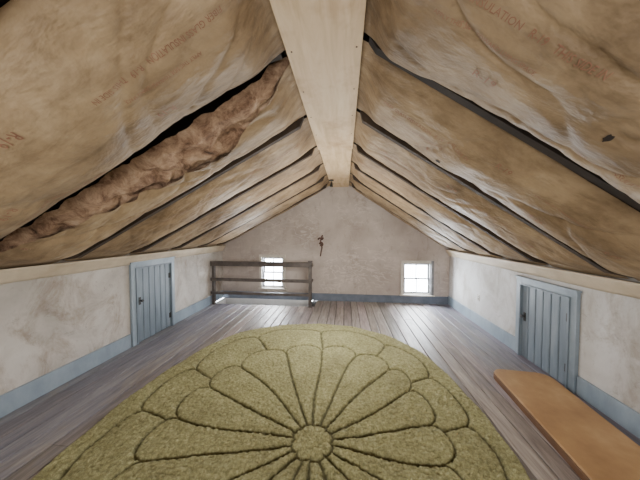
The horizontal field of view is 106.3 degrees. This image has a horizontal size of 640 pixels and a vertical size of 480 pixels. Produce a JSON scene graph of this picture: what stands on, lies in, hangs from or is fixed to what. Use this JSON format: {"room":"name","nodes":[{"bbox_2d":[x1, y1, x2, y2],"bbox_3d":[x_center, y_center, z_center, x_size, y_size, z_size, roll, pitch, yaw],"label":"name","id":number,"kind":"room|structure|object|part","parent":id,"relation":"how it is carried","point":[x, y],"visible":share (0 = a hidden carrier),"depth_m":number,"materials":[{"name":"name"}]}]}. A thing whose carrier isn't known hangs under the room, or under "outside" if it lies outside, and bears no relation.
{"room":"attic","nodes":[
{"label":"attic","id":0,"kind":"room"},
{"bbox_2d":[0,245,222,394],"bbox_3d":[-2.820,0.846,2.103,0.120,1.370,7.540,0,2,6],"label":"wall","id":1,"kind":"structure","parent":0,"point":[47,324],"depth_m":2.58,"materials":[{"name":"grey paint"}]},
{"bbox_2d":[0,290,222,417],"bbox_3d":[-2.751,1.435,2.105,0.022,0.189,7.520,0,2,6],"label":"baseboard","id":2,"kind":"structure","parent":1,"relation":"attached to","point":[22,395],"depth_m":2.57,"materials":[{"name":"blue paint"}]},
{"bbox_2d":[0,245,225,284],"bbox_3d":[-2.705,0.321,2.073,0.099,0.150,7.520,0,2,6],"label":"trim","id":3,"kind":"structure","parent":1,"relation":"attached to","point":[11,275],"depth_m":2.68,"materials":[{"name":"beige wood"}]},
{"bbox_2d":[129,256,175,346],"bbox_3d":[-2.553,0.886,3.736,0.070,1.178,0.864,0,2,6],"label":"door","id":4,"kind":"structure","parent":1,"relation":"in","point":[151,282],"depth_m":3.65,"materials":[{"name":"blue paint"}]},
{"bbox_2d":[216,298,413,327],"bbox_3d":[-0.150,2.739,1.887,5.530,2.399,7.780,0,2,6],"label":"stairwell","id":5,"kind":"object","parent":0,"point":[280,302],"visible":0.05,"depth_m":5.73,"materials":[{"name":"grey wood"}]},
{"bbox_2d":[0,301,639,479],"bbox_3d":[-0.150,1.554,1.848,5.280,0.032,7.537,0,2,6],"label":"floor","id":6,"kind":"structure","parent":0,"point":[32,435],"depth_m":2.78,"materials":[{"name":"grey wood"}]},
{"bbox_2d":[210,255,312,307],"bbox_3d":[-1.246,0.887,5.494,2.250,1.057,0.715,0,2,6],"label":"railing","id":7,"kind":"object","parent":6,"relation":"on","point":[262,258],"depth_m":5.18,"materials":[{"name":"brown wood"}]},
{"bbox_3d":[-1.252,0.924,5.433,2.250,0.987,0.590,0,2,6],"label":"stair railing","id":8,"kind":"part","parent":7,"relation":"part of","materials":[{"name":"brown wood"}]},
{"bbox_2d":[31,324,529,479],"bbox_3d":[-0.219,1.506,2.046,3.296,0.045,4.204,0,2,6],"label":"shag rug","id":9,"kind":"object","parent":6,"relation":"on","point":[293,401],"visible":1,"depth_m":2.00,"materials":[{"name":"green carpet"}]},
{"bbox_2d":[493,369,639,479],"bbox_3d":[2.051,1.494,1.978,0.560,0.075,1.360,0,2,11],"label":"bench","id":10,"kind":"object","parent":6,"relation":"on","point":[594,448],"visible":1,"depth_m":1.85,"materials":[{"name":"brown wood"}]},
{"bbox_2d":[0,0,639,241],"bbox_3d":[-0.159,-0.515,1.780,5.801,1.672,7.780,0,2,6],"label":"ceiling","id":11,"kind":"structure","parent":0,"point":[184,123],"depth_m":1.74,"materials":[{"name":"brown wood"}]},
{"bbox_2d":[0,0,639,277],"bbox_3d":[-0.151,-0.471,1.710,5.375,1.545,7.048,0,2,6],"label":"rafters","id":12,"kind":"object","parent":11,"relation":"attached to","point":[525,136],"visible":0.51,"depth_m":2.20,"materials":[{"name":"brown wood"}]},
{"bbox_2d":[0,0,285,238],"bbox_3d":[-1.528,-0.408,1.183,2.615,1.393,0.759,0,2,6],"label":"insulation batt","id":13,"kind":"object","parent":12,"relation":"attached to","point":[86,85],"visible":1,"depth_m":1.00,"materials":[{"name":"paper"}]},
{"bbox_2d":[0,56,305,268],"bbox_3d":[-1.447,-0.463,1.982,2.617,1.440,0.682,0,2,6],"label":"insulation batt","id":14,"kind":"object","parent":12,"relation":"attached to","point":[272,103],"visible":1,"depth_m":1.80,"materials":[{"name":"paper"}]},
{"bbox_2d":[65,117,315,260],"bbox_3d":[-1.367,-0.463,2.732,2.613,1.386,0.731,0,2,6],"label":"insulation batt","id":15,"kind":"object","parent":12,"relation":"attached to","point":[289,149],"visible":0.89,"depth_m":2.59,"materials":[{"name":"paper"}]},
{"bbox_2d":[130,147,322,254],"bbox_3d":[-1.287,-0.488,3.498,2.612,1.386,0.711,0,2,6],"label":"insulation batt","id":16,"kind":"object","parent":12,"relation":"attached to","point":[306,166],"visible":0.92,"depth_m":3.37,"materials":[{"name":"paper"}]},
{"bbox_2d":[171,164,326,249],"bbox_3d":[-1.209,-0.513,4.244,2.612,1.386,0.691,0,2,6],"label":"insulation batt","id":17,"kind":"object","parent":12,"relation":"attached to","point":[267,205],"visible":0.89,"depth_m":4.10,"materials":[{"name":"paper"}]},
{"bbox_2d":[197,175,328,247],"bbox_3d":[-1.133,-0.537,4.970,2.612,1.385,0.670,0,2,6],"label":"insulation batt","id":18,"kind":"object","parent":12,"relation":"attached to","point":[317,187],"visible":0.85,"depth_m":4.85,"materials":[{"name":"paper"}]},
{"bbox_2d":[216,183,329,245],"bbox_3d":[-1.079,-0.558,5.496,2.612,1.379,0.291,0,2,6],"label":"insulation batt","id":19,"kind":"object","parent":12,"relation":"attached to","point":[328,184],"visible":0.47,"depth_m":5.47,"materials":[{"name":"paper"}]},
{"bbox_2d":[349,182,456,250],"bbox_3d":[1.734,-0.512,5.175,2.187,1.450,0.350,0,2,6],"label":"insulation batt","id":20,"kind":"object","parent":12,"relation":"attached to","point":[350,184],"visible":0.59,"depth_m":5.17,"materials":[{"name":"paper"}]},
{"bbox_2d":[350,174,475,253],"bbox_3d":[1.676,-0.491,4.617,2.187,1.455,0.670,0,2,6],"label":"insulation batt","id":21,"kind":"object","parent":12,"relation":"attached to","point":[367,192],"visible":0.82,"depth_m":4.50,"materials":[{"name":"paper"}]},
{"bbox_2d":[350,162,501,257],"bbox_3d":[1.600,-0.467,3.892,2.187,1.455,0.689,0,2,6],"label":"insulation batt","id":22,"kind":"object","parent":12,"relation":"attached to","point":[410,209],"visible":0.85,"depth_m":3.78,"materials":[{"name":"paper"}]},
{"bbox_2d":[352,144,547,265],"bbox_3d":[1.522,-0.442,3.147,2.187,1.455,0.710,0,2,6],"label":"insulation batt","id":23,"kind":"object","parent":12,"relation":"attached to","point":[439,212],"visible":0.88,"depth_m":3.02,"materials":[{"name":"paper"}]},
{"bbox_2d":[353,111,628,278],"bbox_3d":[1.442,-0.416,2.381,2.188,1.455,0.730,0,2,6],"label":"insulation batt","id":24,"kind":"object","parent":12,"relation":"attached to","point":[423,175],"visible":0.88,"depth_m":2.25,"materials":[{"name":"paper"}]},
{"bbox_2d":[356,40,639,280],"bbox_3d":[1.361,-0.390,1.603,2.188,1.457,0.736,0,2,6],"label":"insulation batt","id":25,"kind":"object","parent":12,"relation":"attached to","point":[578,213],"visible":0.98,"depth_m":1.46,"materials":[{"name":"paper"}]},
{"bbox_2d":[363,0,639,203],"bbox_3d":[1.277,-0.361,0.796,2.208,1.461,0.786,0,2,6],"label":"insulation batt","id":26,"kind":"object","parent":12,"relation":"attached to","point":[565,73],"visible":1,"depth_m":0.82,"materials":[{"name":"paper"}]},
{"bbox_2d":[222,185,449,297],"bbox_3d":[0.247,-0.016,5.607,5.490,2.860,0.120,0,2,6],"label":"wall","id":27,"kind":"structure","parent":0,"point":[365,246],"depth_m":5.53,"materials":[{"name":"paint"}]},
{"bbox_2d":[318,235,323,255],"bbox_3d":[0.016,0.132,5.543,0.146,0.493,0.066,0,2,6],"label":"iron hook","id":28,"kind":"object","parent":27,"relation":"attached to","point":[321,238],"visible":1,"depth_m":5.52,"materials":[{"name":"brown metal"}]},
{"bbox_2d":[223,291,447,303],"bbox_3d":[0.250,1.330,5.580,5.227,0.169,0.022,0,2,6],"label":"baseboard","id":29,"kind":"structure","parent":27,"relation":"attached to","point":[315,296],"depth_m":5.51,"materials":[{"name":"blue wood"}]},
{"bbox_2d":[400,261,434,296],"bbox_3d":[2.174,0.856,5.407,0.750,0.790,0.175,0,2,6],"label":"window","id":30,"kind":"structure","parent":27,"relation":"in","point":[430,264],"depth_m":5.37,"materials":[{"name":"white wood"}]},
{"bbox_2d":[449,250,639,412],"bbox_3d":[2.521,0.899,1.548,0.120,1.300,7.540,0,2,6],"label":"wall","id":31,"kind":"structure","parent":0,"point":[609,337],"depth_m":2.22,"materials":[{"name":"white paint"}]},
{"bbox_2d":[446,250,639,298],"bbox_3d":[2.404,0.407,1.543,0.098,0.148,7.520,0,2,6],"label":"trim","id":32,"kind":"structure","parent":31,"relation":"attached to","point":[615,286],"depth_m":2.44,"materials":[{"name":"beige wood"}]},
{"bbox_2d":[448,296,639,438],"bbox_3d":[2.449,1.454,1.562,0.022,0.189,7.518,0,2,6],"label":"baseboard","id":33,"kind":"structure","parent":31,"relation":"attached to","point":[619,412],"depth_m":2.21,"materials":[{"name":"blue paint"}]},
{"bbox_2d":[515,275,581,393],"bbox_3d":[2.550,0.993,2.770,0.070,1.028,0.854,0,2,6],"label":"door","id":34,"kind":"structure","parent":31,"relation":"in","point":[547,326],"depth_m":2.67,"materials":[{"name":"blue paint"}]},
{"bbox_3d":[-0.547,0.237,-2.007,5.490,2.860,0.120,0,2,6],"label":"wall","id":35,"kind":"structure","parent":0,"visible":0},
{"bbox_2d":[270,0,365,186],"bbox_3d":[0.061,-1.092,1.737,0.425,0.033,7.538,0,2,6],"label":"ridge beam","id":36,"kind":"structure","parent":35,"relation":"attached to","point":[322,39],"depth_m":1.46,"materials":[{"name":"brown wood"}]}
]}

